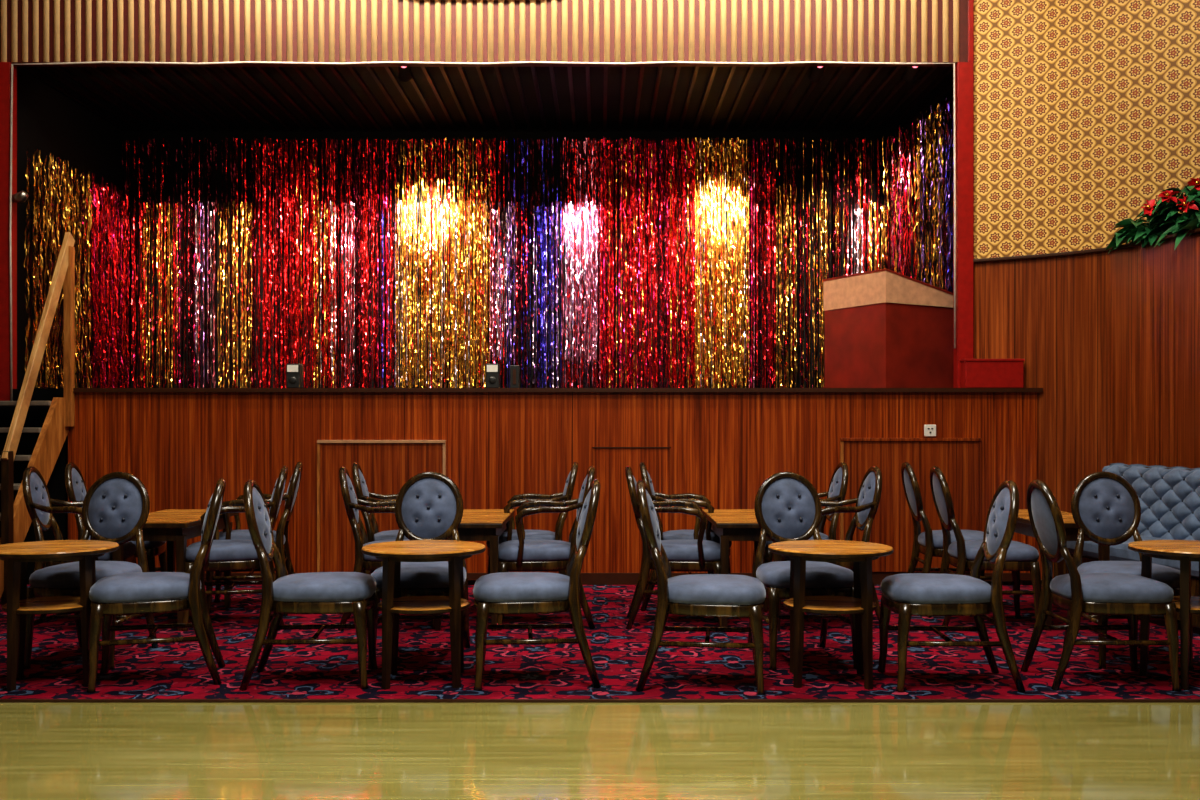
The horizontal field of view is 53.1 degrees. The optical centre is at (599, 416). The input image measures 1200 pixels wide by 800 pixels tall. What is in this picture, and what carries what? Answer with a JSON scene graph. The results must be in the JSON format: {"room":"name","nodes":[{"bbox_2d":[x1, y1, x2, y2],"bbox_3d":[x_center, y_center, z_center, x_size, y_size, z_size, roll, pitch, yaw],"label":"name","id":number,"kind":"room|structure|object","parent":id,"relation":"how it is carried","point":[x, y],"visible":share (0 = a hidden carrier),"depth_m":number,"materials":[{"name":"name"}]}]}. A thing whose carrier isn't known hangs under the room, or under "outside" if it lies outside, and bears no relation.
{"room":"entertainment venue","nodes":[
{"label":"entertainment venue","id":0,"kind":"room"},
{"bbox_2d":[0,62,16,400],"bbox_3d":[-4.478,-1.353,8.995,0.164,2.585,0.110,0,0,0],"label":"trim post","id":1,"kind":"object","parent":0,"point":[5,67],"depth_m":8.94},
{"bbox_2d":[0,389,67,583],"bbox_3d":[-1.210,0.505,10.090,8.580,1.430,2.720,0,0,0],"label":"wall","id":2,"kind":"structure","parent":0,"point":[36,415],"depth_m":8.75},
{"bbox_2d":[17,67,122,388],"bbox_3d":[-4.520,-1.478,10.155,0.100,2.535,2.190,0,0,0],"label":"wall","id":3,"kind":"structure","parent":0,"point":[49,121],"depth_m":9.85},
{"bbox_2d":[12,190,28,202],"bbox_3d":[-4.330,-1.649,8.965,0.127,0.087,0.079,0,0,21],"label":"spotlight","id":4,"kind":"object","parent":3,"relation":"attached to","point":[21,196],"visible":1,"depth_m":8.94,"materials":[{"name":"metal"}]},
{"bbox_2d":[9,61,955,400],"bbox_3d":[-0.873,-1.378,8.928,7.044,2.536,0.021,0,0,0],"label":"trim","id":5,"kind":"structure","parent":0,"point":[97,62],"depth_m":8.92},
{"bbox_2d":[0,0,967,66],"bbox_3d":[-1.377,-3.513,9.003,8.246,1.735,0.114,0,0,0],"label":"valance","id":6,"kind":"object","parent":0,"point":[31,31],"depth_m":8.96,"materials":[{"name":"beige fabric"}]},
{"bbox_2d":[19,67,952,131],"bbox_3d":[-0.735,-2.720,10.205,7.630,0.090,2.290,0,0,0],"label":"ceiling","id":7,"kind":"structure","parent":0,"point":[138,98],"depth_m":10.10,"materials":[{"name":"black wood"}]},
{"bbox_2d":[24,147,129,388],"bbox_3d":[-4.314,-1.144,10.013,0.162,1.845,1.837,0,0,0],"label":"curtain","id":8,"kind":"object","parent":7,"relation":"hanging from","point":[116,309],"visible":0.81,"depth_m":10.04,"materials":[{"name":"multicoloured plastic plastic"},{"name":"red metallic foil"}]},
{"bbox_2d":[398,66,411,82],"bbox_3d":[-1.488,-2.636,9.128,0.110,0.110,0.150,0,-24,-5],"label":"spotlight","id":9,"kind":"object","parent":7,"relation":"attached to","point":[404,75],"depth_m":9.12,"materials":[{"name":"black metal"}]},
{"bbox_2d":[808,66,824,82],"bbox_3d":[1.657,-2.636,9.128,0.110,0.110,0.150,0,-24,-5],"label":"spotlight","id":10,"kind":"object","parent":7,"relation":"attached to","point":[816,73],"depth_m":9.12,"materials":[{"name":"black metal"}]},
{"bbox_2d":[902,66,919,81],"bbox_3d":[2.374,-2.636,9.128,0.110,0.110,0.150,0,-24,-5],"label":"spotlight","id":11,"kind":"object","parent":7,"relation":"attached to","point":[909,75],"depth_m":9.12,"materials":[{"name":"black metal"}]},
{"bbox_2d":[882,96,952,292],"bbox_3d":[2.726,-1.403,10.043,0.125,2.361,1.787,0,0,-8],"label":"curtain","id":12,"kind":"object","parent":7,"relation":"hanging from","point":[903,199],"visible":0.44,"depth_m":10.08,"materials":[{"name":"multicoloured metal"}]},
{"bbox_2d":[123,128,919,387],"bbox_3d":[-0.735,-1.478,11.300,7.630,2.535,0.100,0,0,0],"label":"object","id":13,"kind":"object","parent":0,"point":[417,134],"depth_m":11.25,"materials":[{"name":"multicoloured plastic"}]},
{"bbox_2d":[116,137,884,387],"bbox_3d":[-0.915,-1.406,11.093,7.065,2.386,0.274,0,0,0],"label":"curtain","id":14,"kind":"object","parent":13,"relation":"hanging from","point":[586,255],"visible":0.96,"depth_m":11.07,"materials":[{"name":"multicoloured plastic"}]},
{"bbox_2d":[68,392,1036,572],"bbox_3d":[-0.345,0.520,8.740,7.030,1.400,0.080,0,0,0],"label":"stage front","id":15,"kind":"structure","parent":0,"point":[500,446],"depth_m":8.70,"materials":[{"name":"brown wood"}]},
{"bbox_2d":[317,440,445,571],"bbox_3d":[-1.580,0.643,8.680,0.928,0.953,0.039,0,0,0],"label":"panel","id":16,"kind":"object","parent":15,"relation":"attached to","point":[386,466],"visible":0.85,"depth_m":8.67,"materials":[{"name":"brown wood"}]},
{"bbox_2d":[73,388,1042,391],"bbox_3d":[-0.330,-0.195,8.825,7.060,0.030,0.310,0,0,0],"label":"stage edge","id":17,"kind":"object","parent":15,"relation":"on","point":[74,389],"depth_m":8.67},
{"bbox_2d":[286,364,302,387],"bbox_3d":[-2.248,-0.300,8.836,0.100,0.180,0.128,0,0,0],"label":"box","id":18,"kind":"object","parent":17,"relation":"on","point":[294,372],"visible":0.87,"depth_m":8.78,"materials":[{"name":"black plastic"}]},
{"bbox_2d":[486,364,499,387],"bbox_3d":[-0.788,-0.300,8.836,0.100,0.180,0.128,0,0,0],"label":"box","id":19,"kind":"object","parent":17,"relation":"on","point":[492,370],"visible":0.93,"depth_m":8.78,"materials":[{"name":"black plastic"}]},
{"bbox_2d":[510,365,519,387],"bbox_3d":[-0.628,-0.295,8.838,0.070,0.170,0.083,0,0,0],"label":"box","id":20,"kind":"object","parent":17,"relation":"on","point":[514,369],"visible":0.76,"depth_m":8.80,"materials":[{"name":"black plastic"}]},
{"bbox_2d":[823,268,952,387],"bbox_3d":[2.295,-0.669,9.585,0.642,0.918,0.849,0,0,-25],"label":"booth","id":21,"kind":"object","parent":17,"relation":"on","point":[885,328],"visible":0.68,"depth_m":9.27,"materials":[{"name":"red plastic"}]},
{"bbox_2d":[959,359,1024,387],"bbox_3d":[2.861,-0.316,8.764,0.435,0.212,0.140,0,0,0],"label":"box","id":22,"kind":"object","parent":17,"relation":"on","point":[974,373],"visible":0.96,"depth_m":8.70,"materials":[{"name":"red paint"}]},
{"bbox_2d":[205,573,1030,584],"bbox_3d":[-0.350,1.172,8.691,7.020,0.084,0.017,0,0,0],"label":"baseboard","id":23,"kind":"structure","parent":15,"relation":"attached to","point":[586,578],"depth_m":8.68,"materials":[{"name":"black wood"}]},
{"bbox_2d":[592,447,670,557],"bbox_3d":[0.229,0.619,8.697,0.573,0.803,0.005,0,0,0],"label":"access panel","id":24,"kind":"object","parent":15,"relation":"attached to","point":[592,447],"visible":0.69,"depth_m":8.69,"materials":[{"name":"brown wood"}]},
{"bbox_2d":[840,438,980,571],"bbox_3d":[2.246,0.636,8.680,1.014,0.968,0.039,0,0,0],"label":"panel","id":25,"kind":"object","parent":15,"relation":"attached to","point":[959,459],"visible":0.7,"depth_m":8.67,"materials":[{"name":"brown wood"}]},
{"bbox_2d":[924,425,935,435],"bbox_3d":[2.391,0.098,8.691,0.086,0.086,0.016,0,0,0],"label":"wall socket","id":26,"kind":"object","parent":15,"relation":"attached to","point":[929,430],"visible":1,"depth_m":8.69,"materials":[{"name":"white plastic"}]},
{"bbox_2d":[0,703,1199,799],"bbox_3d":[-0.525,1.270,1.320,9.950,0.100,7.640,0,0,0],"label":"floor","id":27,"kind":"structure","parent":0,"point":[49,751],"depth_m":4.38,"materials":[{"name":"yellow wood"}]},
{"bbox_2d":[0,699,1199,702],"bbox_3d":[-0.650,1.215,5.138,9.700,0.010,0.025,0,0,0],"label":"trim","id":28,"kind":"structure","parent":27,"relation":"on","point":[1,700],"depth_m":5.13,"materials":[{"name":"brown wood"}]},
{"bbox_2d":[0,584,1199,698],"bbox_3d":[-0.650,1.267,6.930,9.700,0.106,3.580,0,0,0],"label":"carpet","id":29,"kind":"object","parent":27,"relation":"on","point":[178,670],"visible":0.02,"depth_m":5.89,"materials":[{"name":"red carpet"}]},
{"bbox_2d":[0,232,74,604],"bbox_3d":[-4.327,-0.060,8.116,1.045,2.548,1.252,0,0,0],"label":"stairs","id":30,"kind":"structure","parent":29,"relation":"on","point":[15,519],"depth_m":8.32,"materials":[{"name":"brown wood"}]},
{"bbox_2d":[0,540,118,690],"bbox_3d":[-2.521,0.904,5.530,0.566,0.620,0.566,0,0,-20],"label":"round table","id":31,"kind":"object","parent":29,"relation":"on","point":[18,555],"visible":0.88,"depth_m":5.42,"materials":[{"name":"brown wood"}]},
{"bbox_2d":[22,466,138,618],"bbox_3d":[-3.058,0.753,7.052,0.587,0.932,0.584,0,0,-8],"label":"armchair","id":32,"kind":"object","parent":29,"relation":"on","point":[38,502],"visible":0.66,"depth_m":6.93,"materials":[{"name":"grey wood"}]},
{"bbox_2d":[24,472,157,669],"bbox_3d":[-2.547,0.753,6.051,0.466,0.932,0.587,0,0,3],"label":"dining chair","id":33,"kind":"object","parent":29,"relation":"on","point":[116,507],"visible":0.81,"depth_m":6.23,"materials":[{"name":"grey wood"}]},
{"bbox_2d":[65,462,166,571],"bbox_3d":[-3.098,0.753,7.683,0.587,0.932,0.466,0,0,-10],"label":"dining chair","id":34,"kind":"object","parent":29,"relation":"on","point":[76,488],"visible":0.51,"depth_m":7.54,"materials":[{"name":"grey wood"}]},
{"bbox_2d":[86,478,225,692],"bbox_3d":[-2.043,0.753,5.569,0.587,0.932,0.466,0,0,-15],"label":"dining chair","id":35,"kind":"object","parent":29,"relation":"on","point":[138,592],"visible":1,"depth_m":5.42,"materials":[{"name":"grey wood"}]},
{"bbox_2d":[112,509,237,630],"bbox_3d":[-2.562,0.904,7.250,0.460,0.620,0.950,0,0,0],"label":"rectangular table","id":36,"kind":"object","parent":29,"relation":"on","point":[173,526],"visible":0.56,"depth_m":6.85,"materials":[{"name":"brown wood"}]},
{"bbox_2d":[181,465,287,630],"bbox_3d":[-2.140,0.753,7.069,0.587,0.932,0.584,0,0,-12],"label":"armchair","id":37,"kind":"object","parent":29,"relation":"on","point":[235,554],"visible":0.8,"depth_m":6.89,"materials":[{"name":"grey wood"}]},
{"bbox_2d":[206,462,302,612],"bbox_3d":[-2.210,0.753,7.701,0.587,0.932,0.584,0,0,-10],"label":"armchair","id":38,"kind":"object","parent":29,"relation":"on","point":[280,535],"visible":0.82,"depth_m":7.58,"materials":[{"name":"brown wood"}]},
{"bbox_2d":[239,479,377,690],"bbox_3d":[-1.338,0.753,5.551,0.587,0.932,0.466,0,0,-5],"label":"dining chair","id":39,"kind":"object","parent":29,"relation":"on","point":[312,592],"visible":1,"depth_m":5.36,"materials":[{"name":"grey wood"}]},
{"bbox_2d":[352,462,407,574],"bbox_3d":[-1.288,0.753,7.687,0.587,0.932,0.584,0,0,-6],"label":"armchair","id":40,"kind":"object","parent":29,"relation":"on","point":[373,534],"visible":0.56,"depth_m":7.53,"materials":[{"name":"brown wood"}]},
{"bbox_2d":[338,466,434,630],"bbox_3d":[-1.234,0.753,7.053,0.587,0.932,0.584,0,0,-7],"label":"armchair","id":41,"kind":"object","parent":29,"relation":"on","point":[363,562],"visible":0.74,"depth_m":6.86,"materials":[{"name":"brown wood"}]},
{"bbox_2d":[367,472,469,668],"bbox_3d":[-0.895,0.753,6.051,0.466,0.932,0.587,0,0,0],"label":"dining chair","id":42,"kind":"object","parent":29,"relation":"on","point":[429,506],"visible":0.77,"depth_m":6.24,"materials":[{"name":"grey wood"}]},
{"bbox_2d":[361,540,485,689],"bbox_3d":[-0.811,0.904,5.530,0.566,0.620,0.566,0,0,-4],"label":"round table","id":43,"kind":"object","parent":29,"relation":"on","point":[392,553],"visible":1,"depth_m":5.38,"materials":[{"name":"brown wood"}]},
{"bbox_2d":[435,509,513,630],"bbox_3d":[-0.761,0.904,7.250,0.420,0.620,0.950,0,0,0],"label":"rectangular table","id":44,"kind":"object","parent":29,"relation":"on","point":[476,524],"visible":0.44,"depth_m":6.82,"materials":[{"name":"brown wood"}]},
{"bbox_2d":[486,462,578,574],"bbox_3d":[-0.431,0.753,7.694,0.587,0.932,0.584,0,0,-2],"label":"armchair","id":45,"kind":"object","parent":29,"relation":"on","point":[516,500],"visible":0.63,"depth_m":7.54,"materials":[{"name":"brown wood"}]},
{"bbox_2d":[473,479,600,690],"bbox_3d":[-0.292,0.753,5.559,0.587,0.932,0.466,0,0,-4],"label":"dining chair","id":46,"kind":"object","parent":29,"relation":"on","point":[501,593],"visible":1,"depth_m":5.37,"materials":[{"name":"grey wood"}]},
{"bbox_2d":[497,466,594,629],"bbox_3d":[-0.321,0.753,7.061,0.587,0.932,0.584,0,0,-3],"label":"armchair","id":47,"kind":"object","parent":29,"relation":"on","point":[521,554],"visible":0.66,"depth_m":6.86,"materials":[{"name":"brown wood"}]},
{"bbox_2d":[625,466,721,628],"bbox_3d":[0.439,0.753,7.061,0.587,0.932,0.584,0,0,2],"label":"armchair","id":48,"kind":"object","parent":29,"relation":"on","point":[696,554],"visible":0.71,"depth_m":6.86,"materials":[{"name":"brown wood"}]},
{"bbox_2d":[639,462,731,610],"bbox_3d":[0.546,0.753,7.695,0.587,0.932,0.584,0,0,3],"label":"armchair","id":49,"kind":"object","parent":29,"relation":"on","point":[700,500],"visible":0.39,"depth_m":7.53,"materials":[{"name":"brown wood"}]},
{"bbox_2d":[636,480,765,694],"bbox_3d":[0.461,0.753,5.485,0.587,0.932,0.466,0,0,6],"label":"dining chair","id":50,"kind":"object","parent":29,"relation":"on","point":[701,595],"visible":1,"depth_m":5.30,"materials":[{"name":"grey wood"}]},
{"bbox_2d":[702,509,781,630],"bbox_3d":[0.858,0.904,7.250,0.400,0.620,0.950,0,0,0],"label":"rectangular table","id":51,"kind":"object","parent":29,"relation":"on","point":[728,525],"visible":0.38,"depth_m":6.82,"materials":[{"name":"brown wood"}]},
{"bbox_2d":[752,462,848,611],"bbox_3d":[1.287,0.753,7.694,0.587,0.932,0.584,0,0,-2],"label":"armchair","id":52,"kind":"object","parent":29,"relation":"on","point":[837,489],"visible":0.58,"depth_m":7.56,"materials":[{"name":"brown wood"}]},
{"bbox_2d":[747,472,856,669],"bbox_3d":[1.010,0.753,6.051,0.466,0.932,0.587,0,0,-6],"label":"dining chair","id":53,"kind":"object","parent":29,"relation":"on","point":[787,507],"visible":0.92,"depth_m":6.22,"materials":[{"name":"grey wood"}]},
{"bbox_2d":[768,540,892,689],"bbox_3d":[1.060,0.904,5.530,0.566,0.620,0.566,0,0,6],"label":"round table","id":54,"kind":"object","parent":29,"relation":"on","point":[862,554],"visible":1,"depth_m":5.38,"materials":[{"name":"brown wood"}]},
{"bbox_2d":[781,466,881,620],"bbox_3d":[1.350,0.753,7.062,0.587,0.932,0.584,0,0,-4],"label":"armchair","id":55,"kind":"object","parent":29,"relation":"on","point":[867,501],"visible":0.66,"depth_m":6.96,"materials":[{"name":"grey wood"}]},
{"bbox_2d":[901,462,991,580],"bbox_3d":[2.239,0.753,7.695,0.587,0.932,0.466,0,0,3],"label":"dining chair","id":56,"kind":"object","parent":29,"relation":"on","point":[929,543],"visible":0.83,"depth_m":7.59,"materials":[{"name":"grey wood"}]},
{"bbox_2d":[878,480,1024,692],"bbox_3d":[1.601,0.753,5.503,0.587,0.932,0.466,0,0,2],"label":"dining chair","id":57,"kind":"object","parent":29,"relation":"on","point":[907,595],"visible":1,"depth_m":5.33,"materials":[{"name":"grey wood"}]},
{"bbox_2d":[926,466,1040,625],"bbox_3d":[2.250,0.753,7.061,0.587,0.932,0.466,0,0,3],"label":"dining chair","id":58,"kind":"object","parent":29,"relation":"on","point":[961,554],"visible":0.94,"depth_m":6.90,"materials":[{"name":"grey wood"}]},
{"bbox_2d":[988,509,1109,630],"bbox_3d":[2.707,0.904,7.250,0.420,0.620,0.950,0,0,0],"label":"rectangular table","id":59,"kind":"object","parent":29,"relation":"on","point":[1023,526],"visible":0.11,"depth_m":6.84,"materials":[{"name":"brown wood"}]},
{"bbox_2d":[1021,479,1180,691],"bbox_3d":[2.290,0.753,5.530,0.587,0.932,0.466,0,0,0],"label":"dining chair","id":60,"kind":"object","parent":29,"relation":"on","point":[1131,595],"visible":1,"depth_m":5.37,"materials":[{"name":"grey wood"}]},
{"bbox_2d":[1053,463,1199,634],"bbox_3d":[3.385,0.759,7.265,0.500,0.909,1.575,0,0,-13],"label":"sofa","id":61,"kind":"object","parent":29,"relation":"on","point":[1169,497],"visible":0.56,"depth_m":7.38,"materials":[{"name":"fabric"}]},
{"bbox_2d":[1063,472,1193,669],"bbox_3d":[2.642,0.753,6.051,0.466,0.932,0.587,0,0,2],"label":"dining chair","id":62,"kind":"object","parent":29,"relation":"on","point":[1105,508],"visible":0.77,"depth_m":6.24,"materials":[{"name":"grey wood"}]},
{"bbox_2d":[1128,540,1199,689],"bbox_3d":[2.742,0.904,5.530,0.566,0.620,0.566,0,0,-8],"label":"round table","id":63,"kind":"object","parent":29,"relation":"on","point":[1186,551],"visible":0.8,"depth_m":5.38,"materials":[{"name":"brown wood"}]},
{"bbox_2d":[920,103,952,291],"bbox_3d":[3.050,-1.478,10.155,0.100,2.535,2.190,0,0,0],"label":"wall","id":64,"kind":"structure","parent":0,"point":[945,129],"depth_m":10.70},
{"bbox_2d":[953,0,973,387],"bbox_3d":[2.724,-2.295,8.995,0.119,4.170,0.110,0,0,0],"label":"trim post","id":65,"kind":"object","parent":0,"point":[963,70],"depth_m":8.94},
{"bbox_2d":[973,0,1199,258],"bbox_3d":[5.272,-2.768,3.536,2.228,3.223,11.900,0,0,-14],"label":"wall","id":66,"kind":"structure","parent":0,"point":[1085,111],"depth_m":8.53,"materials":[{"name":"paper"}]},
{"bbox_2d":[973,232,1199,578],"bbox_3d":[4.136,0.032,3.320,0.897,2.377,11.655,0,0,-9],"label":"wall","id":67,"kind":"structure","parent":0,"point":[1111,341],"depth_m":8.38,"materials":[{"name":"brown wood"}]},
{"bbox_2d":[973,228,1199,262],"bbox_3d":[4.114,-1.165,3.309,0.900,0.022,11.636,0,0,-9],"label":"trim","id":68,"kind":"structure","parent":67,"relation":"attached to","point":[1197,230],"depth_m":8.51,"materials":[{"name":"brown wood"}]},
{"bbox_2d":[1105,178,1199,253],"bbox_3d":[3.775,-1.287,7.553,0.369,0.486,1.495,0,0,-19],"label":"plant","id":69,"kind":"object","parent":67,"relation":"on","point":[1164,218],"visible":0.99,"depth_m":7.76,"materials":[{"name":"green plant"}]},
{"bbox_2d":[1112,234,1198,253],"bbox_3d":[4.570,-1.141,6.280,2.060,0.028,4.160,0,0,0],"label":"ledge","id":70,"kind":"object","parent":67,"relation":"on","point":[1193,234],"depth_m":7.64,"materials":[{"name":"brown wood"}]}
]}

